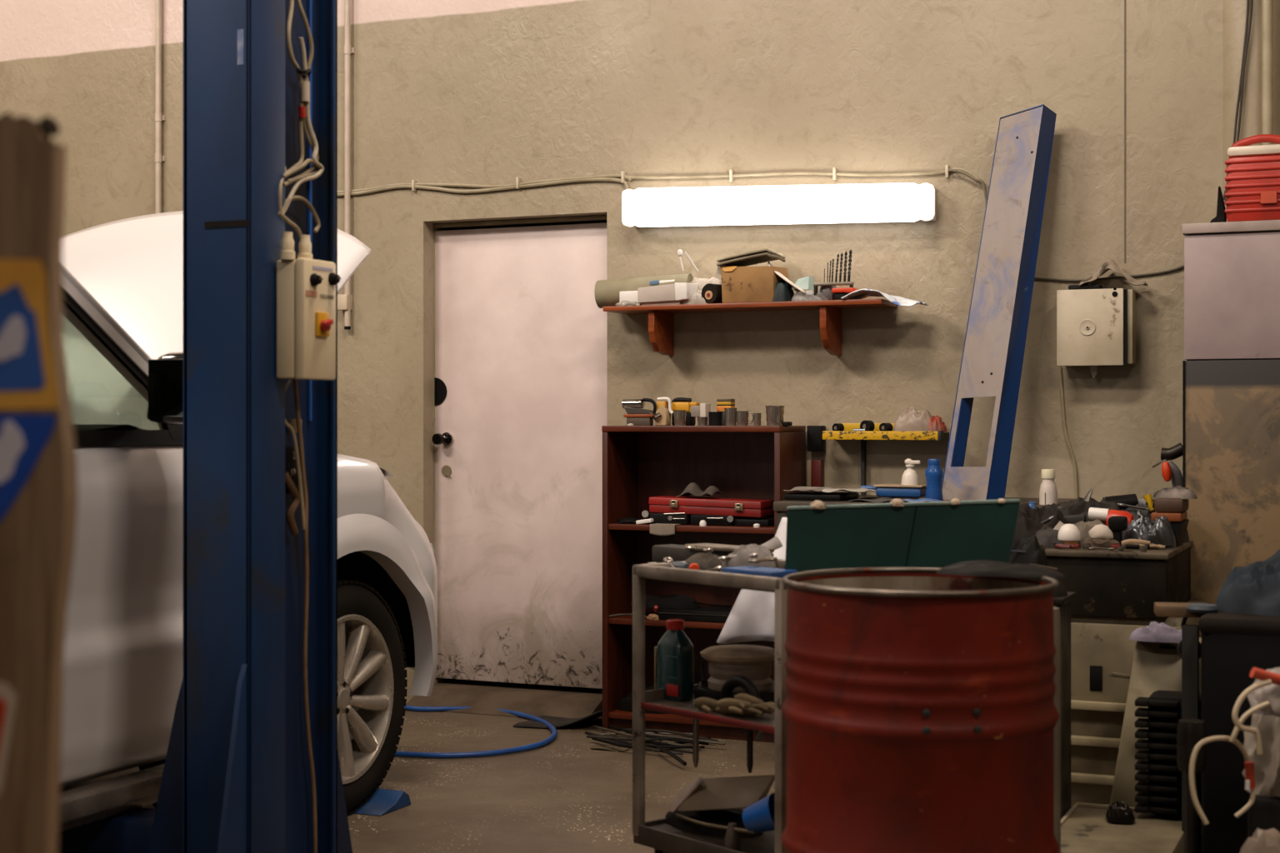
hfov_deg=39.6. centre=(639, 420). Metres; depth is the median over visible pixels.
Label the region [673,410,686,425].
steel cup
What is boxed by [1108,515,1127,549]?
drill
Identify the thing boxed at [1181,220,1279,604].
tall cabinet
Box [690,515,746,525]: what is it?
tool case
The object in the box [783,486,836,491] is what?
paper sheet
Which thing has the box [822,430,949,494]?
shelf
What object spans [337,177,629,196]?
cable
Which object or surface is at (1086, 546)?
socket
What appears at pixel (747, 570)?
case
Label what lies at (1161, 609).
wooden block
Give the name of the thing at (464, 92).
wall
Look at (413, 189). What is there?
clip
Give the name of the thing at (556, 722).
rubber mat
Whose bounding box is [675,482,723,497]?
cloth
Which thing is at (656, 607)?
screwdriver
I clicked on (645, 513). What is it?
disc
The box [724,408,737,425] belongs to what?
steel cup
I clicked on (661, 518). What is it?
tool case
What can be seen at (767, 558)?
wrench
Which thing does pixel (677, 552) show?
case
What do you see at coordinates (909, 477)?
spray bottle
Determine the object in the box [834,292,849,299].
box
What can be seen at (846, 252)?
bit
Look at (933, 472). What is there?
plastic bottle
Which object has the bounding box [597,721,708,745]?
rod
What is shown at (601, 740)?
rod
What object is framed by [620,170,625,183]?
clip
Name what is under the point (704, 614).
tool case
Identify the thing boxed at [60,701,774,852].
floor
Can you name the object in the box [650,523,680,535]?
rag
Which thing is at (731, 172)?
clip
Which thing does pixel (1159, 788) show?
belt
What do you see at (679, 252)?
rod
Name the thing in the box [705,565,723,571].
wrench
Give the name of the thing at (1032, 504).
can
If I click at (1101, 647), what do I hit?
base cabinet
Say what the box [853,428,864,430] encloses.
socket
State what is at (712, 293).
tape roll
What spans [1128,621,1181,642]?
rag
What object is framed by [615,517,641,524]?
pouch
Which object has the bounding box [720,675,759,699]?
defender
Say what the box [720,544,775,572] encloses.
rag
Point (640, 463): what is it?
bookcase
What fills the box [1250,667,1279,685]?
handle bar
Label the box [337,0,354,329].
conduit
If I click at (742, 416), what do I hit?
mug
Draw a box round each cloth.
[617,681,667,714]
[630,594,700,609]
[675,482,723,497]
[771,279,794,301]
[1215,549,1279,616]
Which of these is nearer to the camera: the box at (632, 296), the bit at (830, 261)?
the bit at (830, 261)
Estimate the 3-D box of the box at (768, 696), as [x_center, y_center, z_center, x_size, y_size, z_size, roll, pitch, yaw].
[0.273,0.743,4.787,0.180,0.045,0.190,0,0,-40]
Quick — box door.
[431,215,606,689]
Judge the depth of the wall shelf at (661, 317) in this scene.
7.08 m
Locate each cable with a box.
[337,174,631,193]
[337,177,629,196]
[609,613,647,618]
[624,167,988,193]
[950,169,987,204]
[1034,265,1184,281]
[1058,366,1078,499]
[1189,679,1272,824]
[1223,0,1249,199]
[1224,0,1253,204]
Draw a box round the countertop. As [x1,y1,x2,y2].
[773,495,1075,511]
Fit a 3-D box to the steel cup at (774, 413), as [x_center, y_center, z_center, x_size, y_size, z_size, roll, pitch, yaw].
[0.525,-0.019,6.914,0.078,0.078,0.077,0,0,24]
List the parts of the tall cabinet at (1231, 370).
door, door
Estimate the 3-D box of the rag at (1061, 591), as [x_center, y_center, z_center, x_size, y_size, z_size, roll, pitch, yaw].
[1.081,0.445,4.950,0.221,0.075,0.154,0,0,24]
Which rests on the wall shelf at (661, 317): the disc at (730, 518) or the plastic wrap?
the plastic wrap
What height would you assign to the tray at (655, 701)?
0.038 m
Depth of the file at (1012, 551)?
5.00 m
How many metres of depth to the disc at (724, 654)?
4.72 m
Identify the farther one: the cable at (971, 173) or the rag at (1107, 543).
the cable at (971, 173)
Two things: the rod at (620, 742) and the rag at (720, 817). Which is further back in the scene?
the rod at (620, 742)
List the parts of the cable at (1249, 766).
cord, cord, cord, cord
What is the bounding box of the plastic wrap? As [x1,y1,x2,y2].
[615,300,641,306]
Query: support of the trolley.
on the floor
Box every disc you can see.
[641,510,648,517]
[700,645,774,664]
[726,515,733,522]
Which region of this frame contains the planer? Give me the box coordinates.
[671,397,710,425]
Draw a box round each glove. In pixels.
[694,697,733,714]
[717,698,774,716]
[734,693,774,713]
[1121,539,1164,549]
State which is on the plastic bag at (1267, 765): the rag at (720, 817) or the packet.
the packet
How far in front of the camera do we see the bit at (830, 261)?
6.96 m
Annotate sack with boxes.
[716,517,786,644]
[1240,828,1279,852]
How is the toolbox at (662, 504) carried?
on the tool case at (745, 522)
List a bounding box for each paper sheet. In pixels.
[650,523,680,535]
[768,260,804,293]
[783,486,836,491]
[821,488,875,492]
[848,497,916,502]
[901,498,943,502]
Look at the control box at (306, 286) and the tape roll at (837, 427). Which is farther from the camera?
the tape roll at (837, 427)
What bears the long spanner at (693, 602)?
on the tool case at (704, 614)
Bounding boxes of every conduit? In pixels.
[155,0,165,213]
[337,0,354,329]
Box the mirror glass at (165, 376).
[148,359,182,416]
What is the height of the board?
0.275 m
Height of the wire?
3.755 m
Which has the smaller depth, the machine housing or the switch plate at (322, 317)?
the switch plate at (322, 317)
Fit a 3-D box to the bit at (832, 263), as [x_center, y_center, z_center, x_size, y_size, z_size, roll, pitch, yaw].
[0.754,-0.587,6.956,0.012,0.096,0.008,0,0,24]
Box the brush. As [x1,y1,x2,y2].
[860,484,926,497]
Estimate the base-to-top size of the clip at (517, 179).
0.050 m
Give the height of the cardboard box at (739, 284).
0.167 m
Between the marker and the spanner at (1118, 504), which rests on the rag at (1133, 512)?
the spanner at (1118, 504)
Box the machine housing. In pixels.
[1110,637,1201,852]
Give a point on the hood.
(132, 267)
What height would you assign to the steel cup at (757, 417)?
0.050 m
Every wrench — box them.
[663,557,674,567]
[685,545,714,551]
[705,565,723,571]
[717,553,757,559]
[747,556,777,563]
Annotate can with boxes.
[820,285,836,299]
[1028,500,1036,509]
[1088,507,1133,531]
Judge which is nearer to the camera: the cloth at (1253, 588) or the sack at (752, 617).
the cloth at (1253, 588)
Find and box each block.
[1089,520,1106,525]
[1154,602,1207,618]
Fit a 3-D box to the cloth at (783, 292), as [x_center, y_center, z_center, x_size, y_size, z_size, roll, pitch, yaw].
[0.562,-0.525,7.072,0.097,0.115,0.142,0,0,24]
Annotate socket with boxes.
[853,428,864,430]
[1082,543,1090,549]
[1117,545,1124,551]
[1139,545,1147,552]
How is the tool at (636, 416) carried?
on the bookcase at (640, 463)
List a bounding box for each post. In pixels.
[0,111,77,852]
[1176,719,1206,852]
[1181,625,1199,852]
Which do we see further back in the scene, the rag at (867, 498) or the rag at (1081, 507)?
the rag at (867, 498)
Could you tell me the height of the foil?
0.052 m
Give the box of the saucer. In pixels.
[1186,603,1218,613]
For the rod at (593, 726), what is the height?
0.023 m
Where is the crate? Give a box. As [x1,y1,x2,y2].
[784,491,859,501]
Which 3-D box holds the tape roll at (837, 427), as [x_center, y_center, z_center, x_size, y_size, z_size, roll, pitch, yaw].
[0.780,0.029,7.003,0.036,0.036,0.035,0,0,42]
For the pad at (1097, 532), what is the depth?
5.58 m
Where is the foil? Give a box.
[1105,800,1135,824]
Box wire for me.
[1124,0,1125,262]
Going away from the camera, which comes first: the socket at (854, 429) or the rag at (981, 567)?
the rag at (981, 567)
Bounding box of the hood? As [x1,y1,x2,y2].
[62,210,370,429]
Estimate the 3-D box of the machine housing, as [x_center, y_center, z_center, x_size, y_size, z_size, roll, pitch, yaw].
[1.493,0.939,5.096,0.288,0.622,0.326,0,0,24]
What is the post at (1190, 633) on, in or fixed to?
on the floor
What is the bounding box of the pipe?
[1261,0,1273,144]
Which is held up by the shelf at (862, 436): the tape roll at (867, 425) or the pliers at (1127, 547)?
the tape roll at (867, 425)
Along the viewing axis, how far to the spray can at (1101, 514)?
5.73 m
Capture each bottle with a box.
[654,619,694,701]
[725,823,739,851]
[900,458,920,499]
[925,459,943,500]
[1039,469,1057,504]
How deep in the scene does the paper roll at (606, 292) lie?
7.31 m
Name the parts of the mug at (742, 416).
handle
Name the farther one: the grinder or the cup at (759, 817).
the grinder
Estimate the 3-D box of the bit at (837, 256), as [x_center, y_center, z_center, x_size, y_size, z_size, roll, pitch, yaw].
[0.770,-0.596,6.949,0.018,0.114,0.010,0,0,24]
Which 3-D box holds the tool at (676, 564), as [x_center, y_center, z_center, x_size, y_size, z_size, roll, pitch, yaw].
[0.109,0.400,4.839,0.034,0.033,0.060,0,0,-37]
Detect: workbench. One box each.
[773,495,1075,530]
[1045,520,1193,619]
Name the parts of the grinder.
orange knob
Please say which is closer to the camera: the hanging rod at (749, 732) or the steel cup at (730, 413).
the hanging rod at (749, 732)
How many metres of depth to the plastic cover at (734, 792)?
4.75 m
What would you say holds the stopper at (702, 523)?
on the bookcase at (640, 463)
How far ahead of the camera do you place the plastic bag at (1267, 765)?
4.12 m
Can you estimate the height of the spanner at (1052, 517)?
0.069 m
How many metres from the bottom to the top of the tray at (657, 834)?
0.052 m
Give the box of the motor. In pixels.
[1105,494,1138,509]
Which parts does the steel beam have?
plate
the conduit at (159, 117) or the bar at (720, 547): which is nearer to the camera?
the bar at (720, 547)
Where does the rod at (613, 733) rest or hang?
on the floor
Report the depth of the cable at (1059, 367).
6.75 m
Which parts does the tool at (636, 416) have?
wooden plate, handle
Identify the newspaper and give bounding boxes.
[716,248,785,262]
[716,252,785,266]
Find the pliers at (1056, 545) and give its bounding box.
[1053,543,1080,549]
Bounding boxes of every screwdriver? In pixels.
[653,605,658,614]
[688,563,699,569]
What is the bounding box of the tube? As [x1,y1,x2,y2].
[649,280,674,284]
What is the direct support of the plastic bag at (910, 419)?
on the shelf at (862, 436)
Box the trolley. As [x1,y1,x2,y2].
[632,536,798,852]
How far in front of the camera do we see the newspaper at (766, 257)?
7.10 m
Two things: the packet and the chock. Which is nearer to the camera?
the packet
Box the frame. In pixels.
[1053,606,1060,852]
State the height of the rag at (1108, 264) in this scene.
0.107 m
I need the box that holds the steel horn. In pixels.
[1083,488,1092,501]
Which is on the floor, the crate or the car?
the car
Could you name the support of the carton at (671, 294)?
on the wall shelf at (661, 317)
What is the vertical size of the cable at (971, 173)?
0.156 m
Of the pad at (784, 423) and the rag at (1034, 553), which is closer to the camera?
the rag at (1034, 553)
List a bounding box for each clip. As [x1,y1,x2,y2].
[411,180,416,191]
[515,177,520,189]
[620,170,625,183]
[729,169,734,182]
[832,167,837,180]
[945,165,949,178]
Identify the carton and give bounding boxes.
[637,282,698,305]
[716,399,734,425]
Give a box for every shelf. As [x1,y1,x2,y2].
[602,299,897,355]
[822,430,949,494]
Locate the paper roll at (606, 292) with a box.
[594,273,693,308]
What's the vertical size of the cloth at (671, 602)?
0.048 m
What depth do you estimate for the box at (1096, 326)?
6.60 m
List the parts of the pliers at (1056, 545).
handle, handle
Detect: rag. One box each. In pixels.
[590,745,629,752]
[646,614,659,620]
[665,809,764,839]
[684,551,724,572]
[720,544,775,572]
[860,497,900,499]
[935,560,1064,578]
[1008,535,1048,566]
[1012,503,1069,543]
[1035,525,1081,549]
[1041,578,1067,596]
[1044,497,1119,522]
[1073,520,1103,546]
[1079,259,1148,285]
[1082,537,1119,548]
[1120,499,1189,543]
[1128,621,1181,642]
[1152,485,1197,499]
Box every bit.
[826,262,828,282]
[829,260,831,282]
[831,259,834,282]
[835,254,839,282]
[839,253,843,281]
[843,251,847,281]
[847,250,852,281]
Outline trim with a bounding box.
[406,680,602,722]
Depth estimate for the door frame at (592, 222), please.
7.95 m
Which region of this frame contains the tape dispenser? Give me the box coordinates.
[653,397,673,425]
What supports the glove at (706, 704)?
on the trolley
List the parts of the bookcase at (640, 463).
panel, white bracket, panel, panel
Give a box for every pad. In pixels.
[782,421,792,425]
[1088,524,1113,539]
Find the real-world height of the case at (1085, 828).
0.176 m
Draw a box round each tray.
[633,808,774,852]
[645,578,774,592]
[645,680,774,726]
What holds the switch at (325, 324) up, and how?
attached to the control box at (306, 286)
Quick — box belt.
[1135,690,1201,818]
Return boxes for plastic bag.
[680,290,706,304]
[684,251,721,290]
[790,290,827,301]
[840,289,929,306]
[893,405,933,431]
[1122,510,1176,549]
[1241,713,1279,799]
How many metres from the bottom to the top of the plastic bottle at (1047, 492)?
0.231 m
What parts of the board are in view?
black panel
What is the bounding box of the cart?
[1198,610,1279,852]
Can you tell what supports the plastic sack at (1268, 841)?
on the floor
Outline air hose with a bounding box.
[392,705,557,758]
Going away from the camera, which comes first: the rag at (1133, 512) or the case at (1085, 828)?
the case at (1085, 828)
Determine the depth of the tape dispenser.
7.15 m
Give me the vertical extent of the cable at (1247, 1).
0.841 m
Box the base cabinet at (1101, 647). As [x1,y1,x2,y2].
[1070,600,1204,806]
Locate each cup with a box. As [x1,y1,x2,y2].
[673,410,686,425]
[696,416,708,425]
[708,411,722,425]
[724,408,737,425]
[742,793,774,832]
[753,413,761,425]
[765,405,784,425]
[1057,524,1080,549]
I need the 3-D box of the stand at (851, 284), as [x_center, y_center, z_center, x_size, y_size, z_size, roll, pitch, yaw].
[0.757,-0.504,6.955,0.159,0.073,0.030,0,0,24]
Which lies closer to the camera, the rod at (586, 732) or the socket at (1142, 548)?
the socket at (1142, 548)
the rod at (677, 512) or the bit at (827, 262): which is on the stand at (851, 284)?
the bit at (827, 262)
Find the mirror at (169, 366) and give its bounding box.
[156,352,182,424]
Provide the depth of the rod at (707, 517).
7.01 m
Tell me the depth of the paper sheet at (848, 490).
6.52 m
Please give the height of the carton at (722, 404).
0.108 m
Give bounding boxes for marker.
[1143,493,1154,512]
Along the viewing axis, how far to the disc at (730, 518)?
7.00 m
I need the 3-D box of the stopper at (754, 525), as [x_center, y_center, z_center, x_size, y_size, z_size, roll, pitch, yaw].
[0.454,0.408,6.923,0.026,0.015,0.026,0,0,24]
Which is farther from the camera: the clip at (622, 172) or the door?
the door
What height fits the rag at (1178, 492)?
0.041 m
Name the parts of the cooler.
lid, handle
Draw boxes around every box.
[276,231,340,380]
[619,290,640,305]
[694,686,774,703]
[715,262,787,303]
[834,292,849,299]
[1056,284,1135,377]
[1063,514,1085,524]
[1150,497,1189,547]
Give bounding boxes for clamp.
[1210,186,1226,222]
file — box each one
[1010,550,1024,553]
[1030,563,1057,571]
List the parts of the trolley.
leg, trim strip, frame, cloth strip, leg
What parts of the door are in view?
knob, lock plate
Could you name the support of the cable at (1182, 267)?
attached to the wall at (464, 92)
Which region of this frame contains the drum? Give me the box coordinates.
[780,567,1059,852]
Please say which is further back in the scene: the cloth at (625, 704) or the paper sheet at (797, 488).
the cloth at (625, 704)
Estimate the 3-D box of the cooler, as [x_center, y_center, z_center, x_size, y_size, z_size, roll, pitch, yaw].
[2.116,-0.818,6.033,0.232,0.309,0.257,0,0,24]
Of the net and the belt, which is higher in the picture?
the net
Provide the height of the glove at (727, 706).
0.048 m
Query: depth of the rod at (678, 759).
6.44 m
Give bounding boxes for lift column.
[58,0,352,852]
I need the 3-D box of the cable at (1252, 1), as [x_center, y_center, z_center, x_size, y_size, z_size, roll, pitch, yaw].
[2.172,-1.214,6.444,0.106,0.855,0.009,0,0,24]
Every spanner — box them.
[692,600,731,607]
[1041,515,1054,524]
[1088,546,1115,550]
[1117,503,1153,511]
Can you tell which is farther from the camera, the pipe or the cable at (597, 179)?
the cable at (597, 179)
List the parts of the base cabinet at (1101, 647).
slot handle, door panel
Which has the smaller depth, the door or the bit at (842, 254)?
the bit at (842, 254)
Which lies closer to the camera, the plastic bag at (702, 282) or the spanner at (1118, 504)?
the spanner at (1118, 504)
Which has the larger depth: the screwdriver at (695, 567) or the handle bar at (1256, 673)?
the screwdriver at (695, 567)
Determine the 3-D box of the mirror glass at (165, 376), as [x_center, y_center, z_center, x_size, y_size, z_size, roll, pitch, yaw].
[-1.211,-0.085,4.614,0.160,0.150,0.008,0,0,23]
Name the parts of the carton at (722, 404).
lid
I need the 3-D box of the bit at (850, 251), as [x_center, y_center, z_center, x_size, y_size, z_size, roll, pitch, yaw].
[0.818,-0.603,6.928,0.020,0.129,0.014,0,0,24]
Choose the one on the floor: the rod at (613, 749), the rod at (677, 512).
the rod at (613, 749)
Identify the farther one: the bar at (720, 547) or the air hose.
the air hose
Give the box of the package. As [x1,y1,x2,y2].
[791,276,813,289]
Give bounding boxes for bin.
[1247,795,1279,838]
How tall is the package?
0.055 m
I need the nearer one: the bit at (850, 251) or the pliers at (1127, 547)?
the pliers at (1127, 547)
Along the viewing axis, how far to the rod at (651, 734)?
6.79 m
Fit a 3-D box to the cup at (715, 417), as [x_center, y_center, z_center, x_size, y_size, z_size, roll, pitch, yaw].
[0.299,-0.007,7.023,0.056,0.055,0.056,0,0,24]
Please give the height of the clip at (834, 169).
0.050 m
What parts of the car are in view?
mirror arm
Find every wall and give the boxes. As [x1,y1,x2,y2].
[0,0,1222,701]
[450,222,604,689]
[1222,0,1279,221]
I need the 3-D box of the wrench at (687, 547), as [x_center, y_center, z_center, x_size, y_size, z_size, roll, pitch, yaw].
[0.165,0.359,4.978,0.031,0.010,0.128,0,0,-29]
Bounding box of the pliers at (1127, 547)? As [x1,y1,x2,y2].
[1123,543,1172,549]
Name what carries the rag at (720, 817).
on the trolley
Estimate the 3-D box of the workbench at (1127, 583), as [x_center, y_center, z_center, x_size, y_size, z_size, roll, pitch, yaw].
[1.559,0.462,5.866,0.462,0.283,0.862,0,0,24]
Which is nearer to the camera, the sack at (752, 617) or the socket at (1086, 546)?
the sack at (752, 617)
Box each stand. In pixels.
[813,281,854,295]
[1053,592,1075,819]
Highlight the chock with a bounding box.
[353,788,410,816]
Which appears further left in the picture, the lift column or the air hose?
the lift column
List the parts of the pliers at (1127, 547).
handle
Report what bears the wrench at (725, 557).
on the rag at (743, 552)
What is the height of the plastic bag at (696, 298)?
0.063 m
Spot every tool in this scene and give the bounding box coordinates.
[621,398,656,425]
[670,561,689,569]
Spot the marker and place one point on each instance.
(1148, 499)
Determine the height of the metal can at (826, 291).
0.071 m
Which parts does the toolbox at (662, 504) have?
lid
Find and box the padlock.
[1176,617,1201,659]
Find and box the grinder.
[1152,442,1182,487]
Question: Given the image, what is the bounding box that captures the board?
[806,425,825,491]
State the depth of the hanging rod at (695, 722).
4.73 m
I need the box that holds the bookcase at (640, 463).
[601,425,805,744]
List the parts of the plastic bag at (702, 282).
plastic strip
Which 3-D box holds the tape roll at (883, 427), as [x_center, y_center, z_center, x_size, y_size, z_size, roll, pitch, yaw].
[0.958,0.028,6.931,0.038,0.038,0.044,0,0,38]
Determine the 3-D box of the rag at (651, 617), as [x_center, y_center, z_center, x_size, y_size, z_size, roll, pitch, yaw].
[0.051,0.783,7.093,0.056,0.024,0.033,0,0,24]
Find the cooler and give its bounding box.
[1225,134,1279,221]
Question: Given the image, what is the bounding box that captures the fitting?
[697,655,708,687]
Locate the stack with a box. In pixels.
[707,661,772,692]
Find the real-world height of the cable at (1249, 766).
0.334 m
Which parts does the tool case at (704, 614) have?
edge trim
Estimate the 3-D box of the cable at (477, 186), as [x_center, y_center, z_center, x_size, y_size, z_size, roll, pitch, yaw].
[-0.754,-1.033,7.786,1.569,0.052,0.015,0,0,24]
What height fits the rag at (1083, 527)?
0.084 m
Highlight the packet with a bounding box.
[1247,667,1279,717]
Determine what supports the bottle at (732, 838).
on the trolley
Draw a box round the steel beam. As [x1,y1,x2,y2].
[941,104,1056,500]
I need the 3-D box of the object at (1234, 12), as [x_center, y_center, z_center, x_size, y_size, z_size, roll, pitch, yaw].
[2.266,-1.550,6.561,0.250,5.600,0.250,0,0,24]
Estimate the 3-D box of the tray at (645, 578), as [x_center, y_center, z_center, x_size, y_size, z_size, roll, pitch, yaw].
[0.334,0.423,4.745,0.396,0.012,0.525,0,0,-40]
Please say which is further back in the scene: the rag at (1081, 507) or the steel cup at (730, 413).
the steel cup at (730, 413)
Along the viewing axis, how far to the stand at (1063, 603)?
4.91 m
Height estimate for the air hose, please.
0.021 m
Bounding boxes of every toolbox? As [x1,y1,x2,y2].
[648,495,774,517]
[785,498,1019,572]
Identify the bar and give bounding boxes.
[684,543,774,552]
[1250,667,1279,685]
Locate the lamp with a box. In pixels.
[621,182,936,227]
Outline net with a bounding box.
[927,415,946,432]
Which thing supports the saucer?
on the wooden block at (1161, 609)
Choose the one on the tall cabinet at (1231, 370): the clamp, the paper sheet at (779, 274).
the clamp
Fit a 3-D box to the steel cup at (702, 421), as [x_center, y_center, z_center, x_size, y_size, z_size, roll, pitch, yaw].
[0.247,0.003,7.035,0.043,0.035,0.043,0,0,24]
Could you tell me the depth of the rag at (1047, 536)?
5.61 m
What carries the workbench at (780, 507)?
on the floor
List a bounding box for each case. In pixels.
[647,512,694,524]
[652,544,773,562]
[657,605,732,623]
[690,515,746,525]
[721,565,797,578]
[734,517,774,526]
[831,287,858,293]
[1060,802,1184,852]
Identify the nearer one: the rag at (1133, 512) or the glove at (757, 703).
the glove at (757, 703)
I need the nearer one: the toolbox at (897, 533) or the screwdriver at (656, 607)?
the toolbox at (897, 533)
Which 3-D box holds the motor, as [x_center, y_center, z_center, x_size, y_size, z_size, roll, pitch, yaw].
[1.624,0.279,6.000,0.104,0.065,0.056,0,0,0]
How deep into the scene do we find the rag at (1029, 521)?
5.76 m
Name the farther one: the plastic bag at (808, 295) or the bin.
the plastic bag at (808, 295)
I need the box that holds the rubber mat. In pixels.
[512,710,602,729]
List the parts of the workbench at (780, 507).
leg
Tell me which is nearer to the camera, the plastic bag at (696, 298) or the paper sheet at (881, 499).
the paper sheet at (881, 499)
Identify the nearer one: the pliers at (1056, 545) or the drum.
the drum
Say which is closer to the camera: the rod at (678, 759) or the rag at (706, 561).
the rag at (706, 561)
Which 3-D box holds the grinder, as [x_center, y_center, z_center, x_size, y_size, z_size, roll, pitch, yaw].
[1.842,0.178,6.170,0.104,0.205,0.085,0,0,-20]
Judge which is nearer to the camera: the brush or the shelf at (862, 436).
the brush
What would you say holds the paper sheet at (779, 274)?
on the wall shelf at (661, 317)
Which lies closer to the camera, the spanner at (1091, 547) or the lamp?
the spanner at (1091, 547)
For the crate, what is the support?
on the workbench at (780, 507)
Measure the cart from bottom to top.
0.725 m
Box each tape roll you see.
[701,283,722,303]
[832,423,844,430]
[860,420,874,430]
[879,423,892,431]
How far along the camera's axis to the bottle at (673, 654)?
4.86 m
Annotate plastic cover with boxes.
[669,775,774,813]
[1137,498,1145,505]
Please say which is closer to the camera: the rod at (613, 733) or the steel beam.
the steel beam
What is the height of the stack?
0.075 m
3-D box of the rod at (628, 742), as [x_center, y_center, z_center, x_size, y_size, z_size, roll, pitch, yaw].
[-0.011,1.232,6.761,0.085,0.023,0.469,0,0,-38]
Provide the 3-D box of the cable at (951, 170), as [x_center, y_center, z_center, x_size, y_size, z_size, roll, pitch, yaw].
[1.278,-0.896,6.883,0.159,0.169,0.010,0,0,24]
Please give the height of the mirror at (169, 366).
0.190 m
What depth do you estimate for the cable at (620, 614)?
7.17 m
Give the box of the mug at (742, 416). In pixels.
[735,410,754,425]
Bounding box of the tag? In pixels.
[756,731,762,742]
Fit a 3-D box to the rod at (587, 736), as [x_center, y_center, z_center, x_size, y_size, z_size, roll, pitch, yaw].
[-0.005,1.220,6.826,0.411,0.023,0.140,0,0,3]
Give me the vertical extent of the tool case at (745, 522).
0.028 m
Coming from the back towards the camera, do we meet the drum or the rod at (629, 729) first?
the rod at (629, 729)
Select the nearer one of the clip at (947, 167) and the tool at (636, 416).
the clip at (947, 167)
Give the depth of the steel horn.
5.99 m
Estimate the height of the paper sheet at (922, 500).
0.018 m
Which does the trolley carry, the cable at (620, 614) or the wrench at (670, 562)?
the wrench at (670, 562)
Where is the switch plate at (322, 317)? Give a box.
[315,311,329,336]
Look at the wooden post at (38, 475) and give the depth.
1.75 m
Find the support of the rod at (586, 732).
on the floor
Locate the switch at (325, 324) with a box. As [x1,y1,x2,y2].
[320,319,333,331]
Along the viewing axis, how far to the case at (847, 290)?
6.91 m
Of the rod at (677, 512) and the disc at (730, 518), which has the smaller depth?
the disc at (730, 518)
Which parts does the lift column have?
lifting arm, latch lever, latch plate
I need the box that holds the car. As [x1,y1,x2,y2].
[58,210,437,832]
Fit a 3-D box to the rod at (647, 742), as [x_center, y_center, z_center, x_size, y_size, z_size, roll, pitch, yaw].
[0.159,1.238,6.859,0.286,0.023,0.152,0,0,-16]
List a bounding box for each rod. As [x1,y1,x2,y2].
[585,730,692,753]
[586,735,692,741]
[591,738,645,748]
[592,725,700,750]
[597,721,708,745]
[601,731,692,735]
[607,735,683,755]
[612,740,704,749]
[615,728,717,741]
[645,733,725,745]
[645,736,710,745]
[656,746,686,765]
[664,512,684,514]
[677,249,684,270]
[692,718,699,767]
[707,517,723,519]
[746,729,753,773]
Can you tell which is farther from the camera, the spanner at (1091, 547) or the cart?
the spanner at (1091, 547)
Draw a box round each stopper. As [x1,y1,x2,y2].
[699,520,706,526]
[753,524,759,527]

